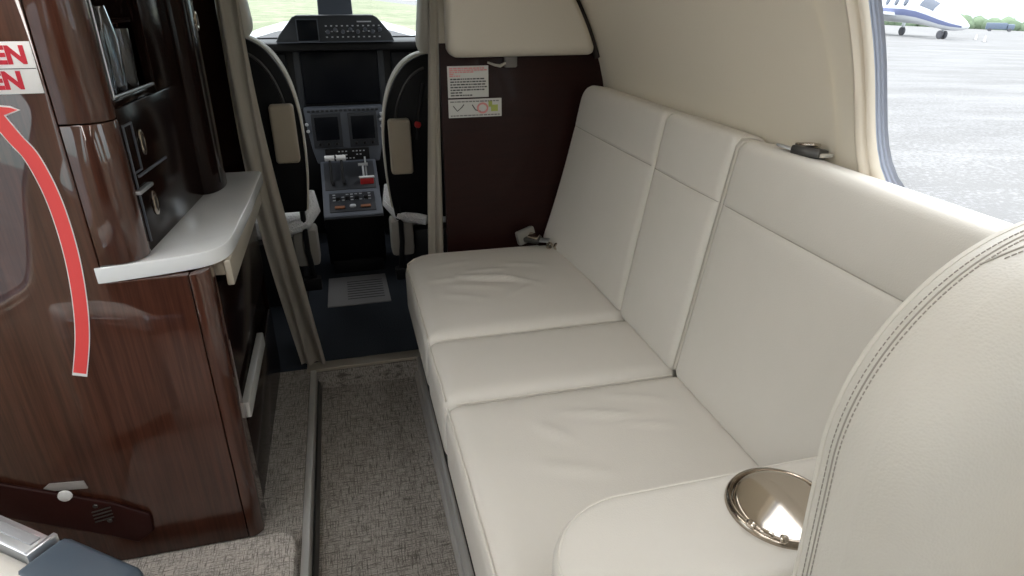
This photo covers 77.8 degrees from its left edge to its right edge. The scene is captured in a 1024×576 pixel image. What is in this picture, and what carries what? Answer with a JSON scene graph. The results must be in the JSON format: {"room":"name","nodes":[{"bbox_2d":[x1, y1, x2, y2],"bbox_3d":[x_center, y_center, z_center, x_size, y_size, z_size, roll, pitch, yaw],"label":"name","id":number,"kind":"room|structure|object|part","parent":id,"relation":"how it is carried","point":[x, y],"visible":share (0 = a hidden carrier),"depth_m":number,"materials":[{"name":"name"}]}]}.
{"room":"aircraft cabin","nodes":[
{"label":"aircraft cabin","id":0,"kind":"room"},
{"bbox_2d":[121,228,418,575],"bbox_3d":[-0.220,0.744,1.276,1.720,0.120,5.150,-6,25,-13],"label":"floor","id":1,"kind":"structure","parent":0,"point":[344,332],"depth_m":2.26,"materials":[{"name":"grey carpet"}]},
{"bbox_2d":[0,515,143,575],"bbox_3d":[-0.687,0.586,0.861,0.418,0.513,0.230,9,26,19],"label":"seat","id":2,"kind":"object","parent":1,"relation":"on","point":[24,550],"visible":1,"depth_m":0.80,"materials":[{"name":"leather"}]},
{"bbox_2d":[0,0,280,559],"bbox_3d":[-0.923,-0.169,1.438,0.594,1.398,0.722,-6,25,-13],"label":"cabinet","id":3,"kind":"object","parent":1,"relation":"on","point":[137,416],"visible":0.93,"depth_m":1.25,"materials":[{"name":"brown wood"}]},
{"bbox_3d":[-0.922,0.410,1.310,0.077,0.026,0.004,-6,25,-13],"label":"pale plate","id":4,"kind":"part","parent":3,"relation":"part of","materials":[{"name":"grey metal"}]},
{"bbox_3d":[-0.716,-0.484,0.984,0.038,0.445,0.090,20,32,37],"label":"door","id":5,"kind":"part","parent":3,"relation":"part of","materials":[{"name":"brown wood"}]},
{"bbox_3d":[-0.716,-0.167,1.131,0.038,0.251,0.090,20,32,37],"label":"door","id":6,"kind":"part","parent":3,"relation":"part of","materials":[{"name":"brown wood"}]},
{"bbox_2d":[98,31,116,95],"bbox_3d":[-0.737,-0.396,1.125,0.048,0.109,0.048,-6,25,-13],"label":"tumbler","id":7,"kind":"object","parent":3,"relation":"on","point":[101,33],"visible":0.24,"depth_m":1.12,"materials":[{"name":"clear glass"}]},
{"bbox_2d":[89,6,127,92],"bbox_3d":[-0.747,-0.439,1.171,0.044,0.149,0.044,-6,25,-13],"label":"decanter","id":8,"kind":"object","parent":3,"relation":"on","point":[103,22],"visible":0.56,"depth_m":1.16,"materials":[{"name":"clear glass"}]},
{"bbox_2d":[114,28,138,88],"bbox_3d":[-0.756,-0.444,1.229,0.048,0.109,0.048,-6,25,-13],"label":"tumbler","id":9,"kind":"object","parent":3,"relation":"on","point":[123,35],"visible":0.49,"depth_m":1.22,"materials":[{"name":"clear glass"}]},
{"bbox_2d":[113,85,154,107],"bbox_3d":[-0.799,-0.355,1.188,0.188,0.014,0.221,-6,25,-13],"label":"niche shelf","id":10,"kind":"object","parent":3,"relation":"attached to","point":[143,95],"depth_m":1.21,"materials":[{"name":"silver"}]},
{"bbox_3d":[-0.708,-0.226,1.254,0.004,0.220,0.178,-4,25,-9],"label":"flap frame","id":11,"kind":"part","parent":3,"relation":"part of","materials":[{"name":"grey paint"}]},
{"bbox_3d":[-0.741,-0.478,1.273,0.020,0.698,0.445,-4,25,-9],"label":"panel","id":12,"kind":"part","parent":3,"relation":"part of","materials":[{"name":"black wood"}]},
{"bbox_2d":[94,171,262,283],"bbox_3d":[-0.908,-0.150,1.437,0.592,0.031,0.675,-6,25,-13],"label":"countertop","id":13,"kind":"structure","parent":3,"relation":"on","point":[211,230],"depth_m":1.31,"materials":[{"name":"white plastic"}]},
{"bbox_3d":[-0.785,-0.581,1.496,0.088,0.698,0.184,-6,25,-13],"label":"post","id":14,"kind":"part","parent":3,"relation":"part of","materials":[{"name":"black wood"}]},
{"bbox_3d":[-0.605,0.263,1.376,0.032,0.666,0.070,-6,25,-13],"label":"corner post","id":15,"kind":"part","parent":3,"relation":"part of","materials":[{"name":"brown wood"}]},
{"bbox_3d":[-0.690,-0.018,1.626,0.015,0.230,0.620,-6,25,-13],"label":"drawer","id":16,"kind":"part","parent":3,"relation":"part of","materials":[{"name":"black wood"}]},
{"bbox_3d":[-0.690,0.293,1.770,0.015,0.225,0.620,-6,25,-13],"label":"drawer","id":17,"kind":"part","parent":3,"relation":"part of","materials":[{"name":"black wood"}]},
{"bbox_2d":[124,533,296,575],"bbox_3d":[-0.639,0.668,1.256,0.397,0.033,0.388,-6,25,-13],"label":"carpet","id":18,"kind":"object","parent":1,"relation":"on","point":[275,554],"visible":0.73,"depth_m":1.38,"materials":[{"name":"beige carpet"}]},
{"bbox_2d":[239,0,322,306],"bbox_3d":[-1.023,-0.560,2.436,0.502,1.274,0.590,-6,25,-13],"label":"seat","id":19,"kind":"object","parent":1,"relation":"on","point":[278,103],"visible":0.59,"depth_m":2.24,"materials":[{"name":"black"}]},
{"bbox_2d":[255,212,299,239],"bbox_3d":[-1.048,-0.305,2.643,0.415,0.100,0.420,-6,25,-13],"label":"seat cushion","id":20,"kind":"object","parent":19,"relation":"on","point":[291,216],"depth_m":2.49,"materials":[{"name":"white fabric"}]},
{"bbox_2d":[248,35,308,175],"bbox_3d":[-0.994,-0.573,2.257,0.480,0.620,0.088,-6,25,-13],"label":"cushion","id":21,"kind":"object","parent":19,"relation":"on","point":[259,42],"depth_m":2.22,"materials":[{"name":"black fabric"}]},
{"bbox_3d":[-0.790,-0.536,2.207,0.080,0.200,0.050,-6,25,-13],"label":"folded armrest","id":22,"kind":"part","parent":19,"relation":"part of","materials":[{"name":"beige leather"}]},
{"bbox_3d":[-0.779,-0.142,2.431,0.065,0.320,0.040,-6,25,-13],"label":"recline lever","id":23,"kind":"part","parent":19,"relation":"part of","materials":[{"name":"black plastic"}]},
{"bbox_2d":[320,155,386,273],"bbox_3d":[-0.721,-0.342,2.894,0.250,0.493,0.343,-6,25,-13],"label":"pedestal","id":24,"kind":"object","parent":1,"relation":"on","point":[352,203],"visible":1,"depth_m":2.84,"materials":[{"name":"grey paint"}]},
{"bbox_3d":[-0.815,-0.523,2.857,0.012,0.107,0.066,-6,25,-13],"label":"throttle lever","id":25,"kind":"part","parent":24,"relation":"part of","materials":[{"name":"black plastic"}]},
{"bbox_2d":[335,206,344,208],"bbox_3d":[-0.747,-0.351,2.756,0.044,0.007,0.035,-6,25,-13],"label":"switch","id":26,"kind":"object","parent":24,"relation":"attached to","point":[336,207],"depth_m":2.74,"materials":[{"name":"brown plastic"}]},
{"bbox_3d":[-0.766,-0.528,2.868,0.012,0.107,0.066,-6,25,-13],"label":"throttle lever","id":27,"kind":"part","parent":24,"relation":"part of","materials":[{"name":"black plastic"}]},
{"bbox_3d":[-0.742,-0.514,2.900,0.224,0.090,0.152,-6,25,-13],"label":"throttle plate","id":28,"kind":"part","parent":24,"relation":"part of","materials":[{"name":"grey paint"}]},
{"bbox_3d":[-0.674,-0.544,2.898,0.047,0.102,0.049,-23,33,-40],"label":"flap lever","id":29,"kind":"part","parent":24,"relation":"part of","materials":[{"name":"silver metal"}]},
{"bbox_2d":[361,204,370,206],"bbox_3d":[-0.640,-0.363,2.782,0.044,0.007,0.035,-6,25,-13],"label":"switch","id":30,"kind":"object","parent":24,"relation":"attached to","point":[362,205],"depth_m":2.77,"materials":[{"name":"brown plastic"}]},
{"bbox_3d":[-0.657,-0.503,2.874,0.068,0.006,0.022,-6,25,-13],"label":"handle","id":31,"kind":"part","parent":24,"relation":"part of","materials":[{"name":"white plastic"}]},
{"bbox_3d":[-0.657,-0.487,2.881,0.060,0.028,0.020,-6,25,-13],"label":"red handle","id":32,"kind":"part","parent":24,"relation":"part of","materials":[{"name":"red plastic"}]},
{"bbox_2d":[328,273,390,307],"bbox_3d":[-0.658,0.006,2.722,0.254,0.006,0.290,-6,25,-13],"label":"floor vent","id":33,"kind":"object","parent":1,"relation":"on","point":[364,289],"visible":1,"depth_m":2.71,"materials":[{"name":"grey metal"}]},
{"bbox_2d":[381,0,446,279],"bbox_3d":[-0.314,-0.614,2.637,0.501,1.204,0.590,-6,25,-13],"label":"seat","id":34,"kind":"object","parent":1,"relation":"on","point":[404,120],"visible":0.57,"depth_m":2.37,"materials":[{"name":"black leather"}]},
{"bbox_3d":[-0.411,-0.522,2.344,0.080,0.200,0.050,-6,25,-13],"label":"folded armrest","id":35,"kind":"part","parent":34,"relation":"part of","materials":[{"name":"beige leather"}]},
{"bbox_3d":[-0.440,-0.187,2.530,0.065,0.320,0.040,-6,25,-13],"label":"recline lever","id":36,"kind":"part","parent":34,"relation":"part of","materials":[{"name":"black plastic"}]},
{"bbox_2d":[381,51,420,181],"bbox_3d":[-0.263,-0.598,2.478,0.480,0.620,0.088,-6,25,-13],"label":"cushion","id":37,"kind":"object","parent":34,"relation":"on","point":[417,53],"depth_m":2.34,"materials":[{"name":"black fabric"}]},
{"bbox_2d":[413,216,445,224],"bbox_3d":[-0.332,-0.392,2.831,0.415,0.100,0.420,-6,25,-13],"label":"seat cushion","id":38,"kind":"object","parent":34,"relation":"on","point":[444,217],"depth_m":2.65,"materials":[{"name":"white fabric"}]},
{"bbox_2d":[257,35,414,232],"bbox_3d":[-0.844,-0.967,3.124,1.594,1.557,0.020,-6,25,-13],"label":"wall","id":39,"kind":"structure","parent":0,"point":[319,221],"depth_m":3.35,"materials":[{"name":"grey"}]},
{"bbox_2d":[250,21,415,37],"bbox_3d":[-1.096,-1.498,3.945,1.400,0.375,1.900,-6,25,-13],"label":"trim","id":40,"kind":"structure","parent":39,"relation":"attached to","point":[274,30],"depth_m":3.28,"materials":[{"name":"white paint"}]},
{"bbox_2d":[317,0,352,14],"bbox_3d":[-0.827,-1.381,2.933,0.164,0.450,0.050,-6,25,-13],"label":"trim","id":41,"kind":"structure","parent":39,"relation":"attached to","point":[324,6],"depth_m":2.94,"materials":[{"name":"grey paint"}]},
{"bbox_2d":[87,0,603,361],"bbox_3d":[-0.506,-0.438,1.940,1.696,1.510,0.020,-6,25,-13],"label":"wall","id":42,"kind":"structure","parent":0,"point":[503,174],"depth_m":2.04,"materials":[{"name":"brown wood"}]},
{"bbox_2d":[215,0,325,365],"bbox_3d":[-0.709,-0.387,1.852,0.151,1.428,0.034,-4,25,-9],"label":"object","id":43,"kind":"object","parent":42,"relation":"hanging from","point":[271,218],"visible":0.97,"depth_m":1.90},
{"bbox_2d":[300,370,317,575],"bbox_3d":[-0.224,1.020,0.600,0.018,0.066,3.540,-6,25,-13],"label":"trim","id":44,"kind":"structure","parent":42,"relation":"attached to","point":[308,511],"depth_m":1.64,"materials":[{"name":"white"}]},
{"bbox_2d":[312,381,321,575],"bbox_3d":[-0.209,1.040,0.613,0.011,0.030,3.540,-6,25,-13],"label":"trim","id":45,"kind":"structure","parent":42,"relation":"attached to","point":[316,524],"depth_m":1.69,"materials":[{"name":"grey metal"}]},
{"bbox_2d":[307,349,420,372],"bbox_3d":[-0.492,0.251,2.197,0.416,0.012,0.050,-6,25,-13],"label":"trim","id":46,"kind":"structure","parent":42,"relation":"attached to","point":[412,354],"depth_m":2.19,"materials":[{"name":"beige metal"}]},
{"bbox_2d":[415,357,473,575],"bbox_3d":[0.116,0.985,0.681,0.013,0.072,3.540,-6,25,-13],"label":"trim","id":47,"kind":"structure","parent":42,"relation":"attached to","point":[465,559],"depth_m":1.67,"materials":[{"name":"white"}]},
{"bbox_2d":[421,360,475,575],"bbox_3d":[0.139,0.956,0.674,0.032,0.020,3.540,-6,25,-13],"label":"trim","id":48,"kind":"structure","parent":42,"relation":"attached to","point":[428,387],"depth_m":1.68,"materials":[{"name":"grey"}]},
{"bbox_2d":[447,65,488,97],"bbox_3d":[-0.134,-0.631,1.945,0.127,0.093,0.002,-6,25,-13],"label":"placard","id":49,"kind":"object","parent":42,"relation":"attached to","point":[463,81],"visible":1,"depth_m":1.94,"materials":[{"name":"grey paper"}]},
{"bbox_2d":[448,98,501,117],"bbox_3d":[-0.114,-0.562,1.982,0.168,0.056,0.006,-6,25,-13],"label":"placard","id":50,"kind":"object","parent":42,"relation":"attached to","point":[484,107],"visible":1,"depth_m":1.98,"materials":[{"name":"grey paper"}]},
{"bbox_2d":[443,0,592,57],"bbox_3d":[0.028,-0.914,1.824,0.457,0.468,0.064,-6,25,-13],"label":"pad","id":51,"kind":"object","parent":42,"relation":"attached to","point":[473,28],"visible":1,"depth_m":1.85,"materials":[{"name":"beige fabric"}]},
{"bbox_2d":[487,56,516,67],"bbox_3d":[-0.030,-0.689,1.932,0.093,0.037,0.019,-6,25,-13],"label":"strap","id":52,"kind":"object","parent":51,"relation":"hanging from","point":[509,62],"visible":0.77,"depth_m":1.93,"materials":[{"name":"beige fabric"}]},
{"bbox_3d":[-0.046,-0.679,1.928,0.058,0.019,0.010,-4,25,-9],"label":"cord","id":53,"kind":"part","parent":52,"relation":"part of","materials":[{"name":"beige fabric"}]},
{"bbox_2d":[576,0,599,58],"bbox_3d":[0.073,-0.924,1.853,0.421,0.490,0.018,-6,25,-13],"label":"trim","id":54,"kind":"structure","parent":42,"relation":"attached to","point":[596,55],"depth_m":1.96,"materials":[{"name":"black plastic"}]},
{"bbox_2d":[317,359,417,388],"bbox_3d":[-0.497,0.317,2.206,0.336,0.116,0.020,-6,25,-13],"label":"floor","id":55,"kind":"structure","parent":0,"point":[401,369],"depth_m":2.19,"materials":[{"name":"carpet"}]},
{"bbox_2d":[319,377,458,575],"bbox_3d":[-0.038,1.077,0.614,0.336,0.030,3.625,-6,25,-13],"label":"floor","id":56,"kind":"structure","parent":0,"point":[382,512],"depth_m":1.73,"materials":[{"name":"carpet"}]},
{"bbox_2d":[580,0,857,171],"bbox_3d":[0.612,0.324,0.507,0.353,1.486,3.720,-6,25,-13],"label":"wall","id":57,"kind":"structure","parent":0,"point":[774,71],"depth_m":1.27,"materials":[{"name":"beige"}]},
{"bbox_2d":[844,0,904,187],"bbox_3d":[0.550,-0.228,0.723,0.260,0.507,0.574,-6,25,-13],"label":"window","id":58,"kind":"structure","parent":57,"relation":"in","point":[865,18],"depth_m":0.97,"materials":[{"name":"beige plastic"}]},
{"bbox_3d":[0.477,0.991,0.739,0.667,0.120,3.655,-6,25,-13],"label":"floor","id":59,"kind":"structure","parent":0,"visible":0},
{"bbox_2d":[406,85,1013,575],"bbox_3d":[0.157,0.088,1.480,0.689,0.897,1.539,-6,25,-13],"label":"divan","id":60,"kind":"object","parent":59,"relation":"on","point":[654,391],"visible":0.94,"depth_m":1.19,"materials":[{"name":"beige leather"}]},
{"bbox_2d":[406,245,624,384],"bbox_3d":[-0.019,0.050,1.913,0.553,0.193,0.579,-6,25,-13],"label":"seat cushion","id":61,"kind":"object","parent":60,"relation":"on","point":[460,295],"depth_m":1.78,"materials":[{"name":"beige leather"}]},
{"bbox_2d":[515,226,556,249],"bbox_3d":[0.089,-0.171,2.133,0.155,0.063,0.061,7,26,16],"label":"belt","id":62,"kind":"object","parent":60,"relation":"on","point":[526,235],"visible":0.94,"depth_m":2.12,"materials":[{"name":"grey"}]},
{"bbox_2d":[428,321,676,453],"bbox_3d":[0.089,0.231,1.539,0.553,0.178,0.274,-6,25,-13],"label":"seat cushion","id":63,"kind":"object","parent":60,"relation":"on","point":[468,369],"depth_m":1.47,"materials":[{"name":"beige leather"}]},
{"bbox_2d":[446,377,758,575],"bbox_3d":[0.202,0.410,1.141,0.553,0.186,0.621,-6,25,-13],"label":"seat cushion","id":64,"kind":"object","parent":60,"relation":"on","point":[522,465],"depth_m":1.17,"materials":[{"name":"beige leather"}]},
{"bbox_3d":[0.275,-0.289,1.880,0.199,0.541,0.590,-6,25,-13],"label":"backrest","id":65,"kind":"part","parent":60,"relation":"part of","materials":[{"name":"beige leather"}]},
{"bbox_3d":[0.341,0.512,0.962,0.608,0.443,0.192,-6,25,-13],"label":"armrest","id":66,"kind":"part","parent":60,"relation":"part of","materials":[{"name":"beige leather"}]},
{"bbox_3d":[0.400,-0.110,1.487,0.165,0.543,0.304,-6,25,-13],"label":"backrest","id":67,"kind":"part","parent":60,"relation":"part of","materials":[{"name":"beige leather"}]},
{"bbox_3d":[0.374,0.303,0.883,0.130,0.021,0.129,-6,25,-13],"label":"lid","id":68,"kind":"part","parent":60,"relation":"part of","materials":[{"name":"silver metal"}]},
{"bbox_2d":[776,142,832,159],"bbox_3d":[0.523,-0.248,1.132,0.038,0.031,0.104,-17,30,-33],"label":"belt","id":69,"kind":"object","parent":60,"relation":"on","point":[807,149],"visible":1,"depth_m":1.11,"materials":[{"name":"grey"}]},
{"bbox_3d":[0.517,0.081,1.079,0.164,0.539,0.620,-6,25,-13],"label":"backrest","id":70,"kind":"part","parent":60,"relation":"part of","materials":[{"name":"beige leather"}]},
{"bbox_2d":[792,221,1023,575],"bbox_3d":[0.568,0.484,0.561,0.416,0.948,0.628,-6,25,-13],"label":"seat","id":71,"kind":"object","parent":59,"relation":"on","point":[919,471],"visible":1,"depth_m":0.61,"materials":[{"name":"leather"}]},
{"bbox_3d":[-0.679,-0.724,2.538,1.696,1.608,1.330,-6,25,-13],"label":"wall","id":72,"kind":"structure","parent":0,"visible":0},
{"bbox_2d":[259,14,417,189],"bbox_3d":[-0.795,-0.860,2.969,1.560,0.773,0.344,-6,25,-13],"label":"panel","id":73,"kind":"object","parent":72,"relation":"attached to","point":[339,67],"visible":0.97,"depth_m":2.85,"materials":[{"name":"black plastic"}]},
{"bbox_2d":[276,14,393,42],"bbox_3d":[-0.764,-1.120,2.739,0.489,0.107,0.134,-6,25,-13],"label":"hood","id":74,"kind":"object","parent":73,"relation":"attached to","point":[327,28],"depth_m":2.69,"materials":[{"name":"grey plastic"}]},
{"bbox_3d":[-0.506,-1.136,1.618,0.743,0.088,0.020,-6,25,-13],"label":"wall","id":75,"kind":"structure","parent":0,"visible":0},
{"bbox_2d":[428,0,442,253],"bbox_3d":[-0.242,-0.447,1.980,0.096,1.428,0.026,-6,25,-13],"label":"curtain","id":76,"kind":"object","parent":75,"relation":"hanging from","point":[435,207],"visible":0.69,"depth_m":1.97,"materials":[{"name":"beige fabric"}]},
{"label":"outside","id":77,"kind":"structure","parent":0,"visible":0},
{"bbox_2d":[375,0,1023,223],"bbox_3d":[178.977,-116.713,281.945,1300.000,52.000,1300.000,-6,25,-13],"label":"ground","id":78,"kind":"structure","parent":77,"point":[955,102],"depth_m":15.99,"materials":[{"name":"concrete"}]},
{"bbox_2d":[882,0,969,38],"bbox_3d":[54.910,-41.567,90.253,23.102,10.624,28.924,-6,25,-13],"label":"jet","id":79,"kind":"object","parent":78,"relation":"on","point":[939,14],"visible":0.7,"depth_m":83.25,"materials":[{"name":"white paint"}]},
{"bbox_2d":[884,14,1023,30],"bbox_3d":[191.100,-90.722,222.256,198.159,14.788,137.457,-6,25,-13],"label":"treeline","id":80,"kind":"object","parent":78,"relation":"on","point":[978,22],"visible":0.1,"depth_m":225.66,"materials":[{"name":"green plant"}]},
{"bbox_2d":[985,23,1014,31],"bbox_3d":[140.655,-75.230,183.185,6.135,2.300,6.231,-6,25,-13],"label":"truck","id":81,"kind":"object","parent":78,"relation":"on","point":[989,26],"visible":0.95,"depth_m":182.19,"materials":[{"name":"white metal"}]},
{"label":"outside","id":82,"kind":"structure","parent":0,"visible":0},
{"bbox_2d":[247,0,416,31],"bbox_3d":[-224.803,-138.685,292.638,328.000,13.120,660.000,-6,25,-13],"label":"lawn","id":83,"kind":"structure","parent":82,"point":[264,13],"depth_m":93.54,"materials":[{"name":"green plant"}]}
]}

